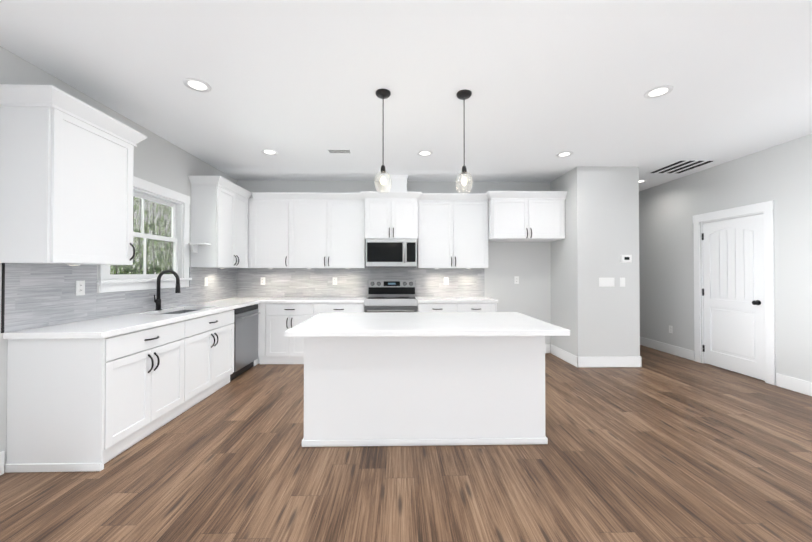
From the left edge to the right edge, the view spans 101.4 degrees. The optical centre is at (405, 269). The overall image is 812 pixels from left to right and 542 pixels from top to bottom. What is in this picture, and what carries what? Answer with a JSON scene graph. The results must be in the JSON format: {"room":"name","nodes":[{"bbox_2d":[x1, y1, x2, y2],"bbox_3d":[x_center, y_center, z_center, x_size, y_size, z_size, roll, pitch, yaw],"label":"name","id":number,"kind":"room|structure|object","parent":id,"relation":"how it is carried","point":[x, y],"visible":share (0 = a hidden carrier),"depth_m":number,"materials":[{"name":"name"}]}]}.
{"room":"kitchen","nodes":[
{"label":"kitchen","id":0,"kind":"room"},
{"bbox_2d":[0,46,236,464],"bbox_3d":[-2.673,-0.069,0.840,0.120,2.790,9.190,0,-1,-1],"label":"wall","id":1,"kind":"structure","parent":0,"point":[15,69],"depth_m":3.30,"materials":[{"name":"grey paint"}]},
{"bbox_2d":[0,451,3,474],"bbox_3d":[-2.571,1.236,-0.785,0.015,0.149,5.920,0,-1,-1],"label":"baseboard","id":2,"kind":"structure","parent":1,"relation":"attached to","point":[1,462],"depth_m":2.16,"materials":[{"name":"white wood"}]},
{"bbox_2d":[0,84,146,265],"bbox_3d":[-2.451,-0.596,2.503,0.389,1.140,0.803,0,-1,-1],"label":"upper cabinet","id":3,"kind":"object","parent":1,"relation":"attached to","point":[66,175],"visible":1,"depth_m":2.23,"materials":[{"name":"white wood"}]},
{"bbox_2d":[1,263,236,332],"bbox_3d":[-2.668,0.203,3.741,0.009,0.458,3.144,0,-1,-1],"label":"backsplash","id":4,"kind":"structure","parent":1,"relation":"attached to","point":[37,295],"depth_m":2.64,"materials":[{"name":"tile"}]},
{"bbox_2d":[76,280,84,295],"bbox_3d":[-2.639,0.153,2.696,0.008,0.120,0.075,0,-1,-1],"label":"electrical outlet","id":5,"kind":"object","parent":4,"relation":"attached to","point":[80,287],"visible":1,"depth_m":2.69,"materials":[{"name":"white plastic"}]},
{"bbox_2d":[204,277,207,285],"bbox_3d":[-2.676,0.169,4.454,0.008,0.120,0.075,0,-1,-1],"label":"electrical outlet","id":6,"kind":"object","parent":4,"relation":"attached to","point":[205,281],"visible":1,"depth_m":4.44,"materials":[{"name":"white plastic"}]},
{"bbox_2d":[97,176,191,292],"bbox_3d":[-2.703,-0.345,3.481,0.150,1.110,1.256,0,-1,-1],"label":"window","id":7,"kind":"structure","parent":1,"relation":"in","point":[160,231],"depth_m":3.61,"materials":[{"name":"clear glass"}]},
{"bbox_2d":[188,183,247,268],"bbox_3d":[-2.524,-0.547,4.564,0.330,1.055,0.842,0,-1,-1],"label":"upper cabinet","id":8,"kind":"object","parent":1,"relation":"attached to","point":[219,221],"depth_m":4.17,"materials":[{"name":"white wood"}]},
{"bbox_2d":[237,180,550,352],"bbox_3d":[-0.173,-0.027,5.428,5.070,2.790,0.120,0,-1,-1],"label":"wall","id":9,"kind":"structure","parent":0,"point":[529,265],"depth_m":5.41,"materials":[{"name":"grey paint"}]},
{"bbox_2d":[248,196,291,267],"bbox_3d":[-2.048,-0.542,5.166,0.684,1.055,0.330,0,-1,-1],"label":"upper cabinet","id":10,"kind":"object","parent":9,"relation":"attached to","point":[269,217],"depth_m":5.01,"materials":[{"name":"white wood"}]},
{"bbox_2d":[292,196,365,267],"bbox_3d":[-1.225,-0.542,5.184,1.210,1.055,0.330,0,-1,-1],"label":"upper cabinet","id":11,"kind":"object","parent":9,"relation":"attached to","point":[309,230],"depth_m":5.03,"materials":[{"name":"white wood"}]},
{"bbox_2d":[237,268,484,296],"bbox_3d":[-0.712,0.217,5.350,3.971,0.458,0.007,0,-1,-1],"label":"backsplash","id":12,"kind":"structure","parent":9,"relation":"attached to","point":[316,282],"depth_m":5.34,"materials":[{"name":"tile"}]},
{"bbox_2d":[260,277,264,284],"bbox_3d":[-2.286,0.192,5.309,0.075,0.120,0.008,0,-1,-1],"label":"electrical outlet","id":13,"kind":"object","parent":12,"relation":"attached to","point":[262,280],"visible":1,"depth_m":5.31,"materials":[{"name":"white plastic"}]},
{"bbox_2d":[333,277,336,284],"bbox_3d":[-1.142,0.192,5.333,0.075,0.120,0.008,0,-1,-1],"label":"electrical outlet","id":14,"kind":"object","parent":12,"relation":"attached to","point":[334,280],"visible":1,"depth_m":5.33,"materials":[{"name":"white plastic"}]},
{"bbox_2d":[444,277,448,284],"bbox_3d":[0.650,0.192,5.371,0.075,0.120,0.008,0,-1,-1],"label":"electrical outlet","id":15,"kind":"object","parent":12,"relation":"attached to","point":[446,280],"visible":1,"depth_m":5.37,"materials":[{"name":"white plastic"}]},
{"bbox_2d":[360,175,421,238],"bbox_3d":[-0.222,-0.938,5.134,0.908,0.970,0.479,0,-1,-1],"label":"upper cabinet","id":16,"kind":"object","parent":9,"relation":"attached to","point":[392,213],"visible":1,"depth_m":4.96,"materials":[{"name":"white wood"}]},
{"bbox_2d":[366,239,416,267],"bbox_3d":[-0.222,-0.235,5.124,0.756,0.430,0.484,0,-1,-1],"label":"microwave","id":17,"kind":"object","parent":16,"relation":"attached to","point":[391,253],"visible":1,"depth_m":4.93,"materials":[{"name":"silver metal"}]},
{"bbox_2d":[417,193,488,268],"bbox_3d":[0.715,-0.572,5.195,1.083,1.140,0.389,0,-1,-1],"label":"upper cabinet","id":18,"kind":"object","parent":9,"relation":"attached to","point":[452,230],"visible":0.92,"depth_m":5.06,"materials":[{"name":"white wood"}]},
{"bbox_2d":[514,276,518,283],"bbox_3d":[1.799,0.178,5.403,0.075,0.120,0.008,0,-1,-1],"label":"outlet","id":19,"kind":"object","parent":9,"relation":"attached to","point":[516,279],"visible":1,"depth_m":5.40,"materials":[{"name":"white plastic"}]},
{"bbox_2d":[486,191,566,241],"bbox_3d":[1.784,-0.796,5.140,1.165,0.693,0.549,0,-1,-1],"label":"upper cabinet","id":20,"kind":"object","parent":9,"relation":"attached to","point":[526,216],"visible":0.98,"depth_m":4.93,"materials":[{"name":"white wood"}]},
{"bbox_2d":[545,344,549,352],"bbox_3d":[1.818,1.292,5.389,1.050,0.149,0.015,0,-1,-1],"label":"baseboard","id":21,"kind":"structure","parent":9,"relation":"attached to","point":[547,348],"depth_m":5.39,"materials":[{"name":"white wood"}]},
{"bbox_2d":[0,345,811,541],"bbox_3d":[0.859,1.384,1.706,7.220,0.100,11.040,0,-1,-1],"label":"floor","id":22,"kind":"structure","parent":0,"point":[659,446],"depth_m":2.13,"materials":[{"name":"brown wood"}]},
{"bbox_2d":[4,317,194,472],"bbox_3d":[-2.339,0.903,2.674,0.620,0.878,0.940,0,-1,-1],"label":"base cabinet","id":23,"kind":"object","parent":22,"relation":"on","point":[92,395],"depth_m":2.21,"materials":[{"name":"white wood"}]},
{"bbox_2d":[3,313,194,340],"bbox_3d":[-2.332,0.443,2.680,0.635,0.040,0.998,0,-1,-1],"label":"countertop","id":24,"kind":"structure","parent":23,"relation":"on","point":[95,329],"depth_m":2.39,"materials":[{"name":"white stone"}]},
{"bbox_2d":[154,269,180,309],"bbox_3d":[-2.497,0.217,3.467,0.254,0.426,0.100,0,-1,-1],"label":"faucet","id":25,"kind":"object","parent":24,"relation":"on","point":[177,289],"depth_m":3.47,"materials":[{"name":"black metal"}]},
{"bbox_2d":[195,329,230,404],"bbox_3d":[-2.357,1.030,3.516,0.620,0.639,0.807,0,-1,-1],"label":"base cabinet","id":26,"kind":"object","parent":22,"relation":"on","point":[212,346],"depth_m":3.50,"materials":[{"name":"white wood"}]},
{"bbox_2d":[179,301,259,379],"bbox_3d":[-2.359,0.920,4.303,0.608,0.875,0.771,0,-1,-1],"label":"base cabinet","id":27,"kind":"object","parent":22,"relation":"on","point":[243,322],"depth_m":4.08,"materials":[{"name":"wood"}]},
{"bbox_2d":[175,297,274,308],"bbox_3d":[-2.372,0.461,4.592,0.635,0.040,1.449,0,-1,-1],"label":"countertop","id":28,"kind":"structure","parent":27,"relation":"on","point":[230,303],"depth_m":4.22,"materials":[{"name":"white stone"}]},
{"bbox_2d":[163,310,196,313],"bbox_3d":[-2.377,0.573,3.522,0.428,0.204,0.718,0,-1,-1],"label":"sink","id":29,"kind":"object","parent":28,"relation":"in","point":[166,311],"depth_m":3.73,"materials":[{"name":"metal"}]},
{"bbox_2d":[230,304,259,380],"bbox_3d":[-2.334,0.914,4.314,0.660,0.864,0.654,0,-1,-1],"label":"dishwasher","id":30,"kind":"object","parent":27,"relation":"in","point":[246,317],"depth_m":4.25,"materials":[{"name":"silver metal"}]},
{"bbox_2d":[259,305,314,363],"bbox_3d":[-1.706,0.925,5.015,0.783,0.878,0.620,0,-1,-1],"label":"base cabinet","id":31,"kind":"object","parent":22,"relation":"on","point":[279,317],"depth_m":4.71,"materials":[{"name":"white wood"}]},
{"bbox_2d":[259,297,366,304],"bbox_3d":[-1.332,0.464,5.020,1.460,0.040,0.635,0,-1,-1],"label":"countertop","id":32,"kind":"structure","parent":31,"relation":"on","point":[277,300],"depth_m":4.73,"materials":[{"name":"white stone"}]},
{"bbox_2d":[315,301,363,314],"bbox_3d":[-0.990,0.925,5.030,0.774,0.878,0.620,0,-1,-1],"label":"base cabinet","id":33,"kind":"object","parent":22,"relation":"on","point":[318,308],"depth_m":4.72,"materials":[{"name":"white wood"}]},
{"bbox_2d":[364,280,417,311],"bbox_3d":[-0.220,0.766,4.999,0.760,1.194,0.698,0,-1,-1],"label":"range","id":34,"kind":"object","parent":22,"relation":"on","point":[391,295],"visible":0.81,"depth_m":5.16,"materials":[{"name":"silver metal"}]},
{"bbox_2d":[301,336,547,446],"bbox_3d":[0.140,0.906,2.920,1.871,0.878,0.793,0,-1,-1],"label":"kitchen island","id":35,"kind":"object","parent":22,"relation":"on","point":[417,378],"depth_m":2.53,"materials":[{"name":"white wood"}]},
{"bbox_2d":[285,312,569,335],"bbox_3d":[0.145,0.444,2.785,1.950,0.040,1.040,0,-1,-1],"label":"island countertop","id":36,"kind":"structure","parent":35,"relation":"on","point":[329,323],"depth_m":2.48,"materials":[{"name":"white stone"}]},
{"bbox_2d":[416,297,497,311],"bbox_3d":[0.738,0.904,5.046,1.153,0.919,0.661,0,-1,-1],"label":"base cabinet","id":37,"kind":"object","parent":22,"relation":"on","point":[456,304],"visible":0.15,"depth_m":4.76,"materials":[{"name":"white wood"}]},
{"bbox_2d":[416,297,497,302],"bbox_3d":[0.738,0.465,5.063,1.153,0.040,0.635,0,-1,-1],"label":"countertop","id":38,"kind":"structure","parent":37,"relation":"on","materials":[{"name":"stone"}]},
{"bbox_2d":[0,0,811,190],"bbox_3d":[0.859,-1.506,1.732,7.220,0.100,11.040,0,-1,-1],"label":"ceiling","id":39,"kind":"structure","parent":0,"point":[295,84],"depth_m":2.51,"materials":[{"name":"white paint"}]},
{"bbox_2d":[183,78,210,91],"bbox_3d":[-1.640,-1.444,2.614,0.190,0.006,0.190,0,-1,-1],"label":"recessed light","id":40,"kind":"object","parent":39,"relation":"in","point":[198,85],"visible":1,"depth_m":2.61,"materials":[{"name":"white plastic"}]},
{"bbox_2d":[261,149,277,154],"bbox_3d":[-1.670,-1.431,4.072,0.190,0.006,0.190,0,-1,-1],"label":"recessed light","id":41,"kind":"object","parent":39,"relation":"in","point":[268,152],"visible":1,"depth_m":4.07,"materials":[{"name":"white plastic"}]},
{"bbox_2d":[327,149,351,153],"bbox_3d":[-0.809,-1.430,4.047,0.280,0.008,0.140,0,-1,-1],"label":"ceiling vent","id":42,"kind":"object","parent":39,"relation":"in","point":[339,151],"visible":1,"depth_m":4.05,"materials":[{"name":"white metal"}]},
{"bbox_2d":[374,89,391,192],"bbox_3d":[-0.188,-1.039,2.721,0.142,0.814,0.142,0,-1,-1],"label":"pendant light","id":43,"kind":"object","parent":39,"relation":"hanging from","point":[383,94],"visible":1,"depth_m":2.71,"materials":[{"name":"clear glass"}]},
{"bbox_2d":[417,150,432,155],"bbox_3d":[0.234,-1.431,4.111,0.190,0.006,0.190,0,-1,-1],"label":"recessed light","id":44,"kind":"object","parent":39,"relation":"in","point":[424,153],"visible":1,"depth_m":4.11,"materials":[{"name":"white plastic"}]},
{"bbox_2d":[456,89,472,193],"bbox_3d":[0.478,-1.039,2.735,0.142,0.814,0.142,0,-1,-1],"label":"pendant light","id":45,"kind":"object","parent":39,"relation":"hanging from","point":[465,94],"visible":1,"depth_m":2.73,"materials":[{"name":"clear glass"}]},
{"bbox_2d":[556,151,572,156],"bbox_3d":[1.977,-1.430,4.148,0.190,0.006,0.190,0,-1,-1],"label":"recessed light","id":46,"kind":"object","parent":39,"relation":"in","point":[565,154],"visible":0.98,"depth_m":4.15,"materials":[{"name":"white plastic"}]},
{"bbox_2d":[644,85,672,98],"bbox_3d":[2.057,-1.443,2.711,0.190,0.006,0.190,0,-1,-1],"label":"recessed light","id":47,"kind":"object","parent":39,"relation":"in","point":[657,92],"visible":1,"depth_m":2.70,"materials":[{"name":"white plastic"}]},
{"bbox_2d":[646,159,721,173],"bbox_3d":[3.859,-1.425,4.655,0.560,0.008,0.620,0,-1,-1],"label":"ceiling vent","id":48,"kind":"object","parent":39,"relation":"in","point":[681,166],"visible":1,"depth_m":4.62,"materials":[{"name":"white metal"}]},
{"bbox_2d":[551,166,639,356],"bbox_3d":[2.788,-0.023,5.889,0.870,2.790,2.542,0,-1,-1],"label":"wall","id":49,"kind":"structure","parent":0,"point":[601,231],"depth_m":4.62,"materials":[{"name":"grey paint"}]},
{"bbox_2d":[551,344,576,366],"bbox_3d":[2.363,1.288,4.985,0.015,0.149,0.808,0,-1,-1],"label":"baseboard","id":50,"kind":"structure","parent":49,"relation":"attached to","point":[566,356],"depth_m":4.94,"materials":[{"name":"white wood"}]},
{"bbox_2d":[599,278,613,286],"bbox_3d":[2.779,0.186,4.611,0.197,0.111,0.008,0,-1,-1],"label":"light switch","id":51,"kind":"object","parent":49,"relation":"attached to","point":[606,282],"visible":1,"depth_m":4.61,"materials":[{"name":"white plastic"}]},
{"bbox_2d":[577,356,641,367],"bbox_3d":[2.814,1.285,4.598,0.902,0.149,0.015,0,-1,-1],"label":"baseboard","id":52,"kind":"structure","parent":49,"relation":"attached to","point":[614,361],"depth_m":4.59,"materials":[{"name":"white wood"}]},
{"bbox_2d":[620,278,624,286],"bbox_3d":[3.007,0.181,4.616,0.075,0.125,0.008,0,-1,-1],"label":"light switch","id":53,"kind":"object","parent":49,"relation":"attached to","point":[622,282],"visible":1,"depth_m":4.61,"materials":[{"name":"white plastic"}]},
{"bbox_2d":[620,255,631,262],"bbox_3d":[3.059,-0.145,4.613,0.160,0.110,0.022,0,-1,-1],"label":"thermostat","id":54,"kind":"object","parent":49,"relation":"attached to","point":[625,258],"visible":1,"depth_m":4.60,"materials":[{"name":"white plastic"}]},
{"bbox_2d":[639,134,811,382],"bbox_3d":[4.409,-0.060,1.793,0.120,2.790,10.800,0,-1,-1],"label":"wall","id":55,"kind":"structure","parent":0,"point":[788,178],"depth_m":4.31,"materials":[{"name":"grey paint"}]},
{"bbox_2d":[640,337,694,360],"bbox_3d":[4.251,1.298,6.044,0.015,0.149,2.230,0,-1,-1],"label":"baseboard","id":56,"kind":"structure","parent":55,"relation":"attached to","point":[672,349],"depth_m":5.39,"materials":[{"name":"white wood"}]},
{"bbox_2d":[669,325,672,333],"bbox_3d":[4.269,0.972,5.360,0.008,0.120,0.075,0,-1,-1],"label":"electrical outlet","id":57,"kind":"object","parent":55,"relation":"attached to","point":[670,329],"visible":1,"depth_m":5.35,"materials":[{"name":"white plastic"}]},
{"bbox_2d":[692,200,775,384],"bbox_3d":[4.321,0.280,4.402,0.167,2.156,1.065,0,-1,-1],"label":"door","id":58,"kind":"structure","parent":55,"relation":"in","point":[734,268],"depth_m":4.32,"materials":[{"name":"white wood"}]},
{"bbox_2d":[776,373,811,395],"bbox_3d":[4.375,1.245,0.128,0.015,0.149,7.455,0,-1,-1],"label":"baseboard","id":59,"kind":"structure","parent":55,"relation":"attached to","point":[794,384],"depth_m":3.67,"materials":[{"name":"white wood"}]}
]}

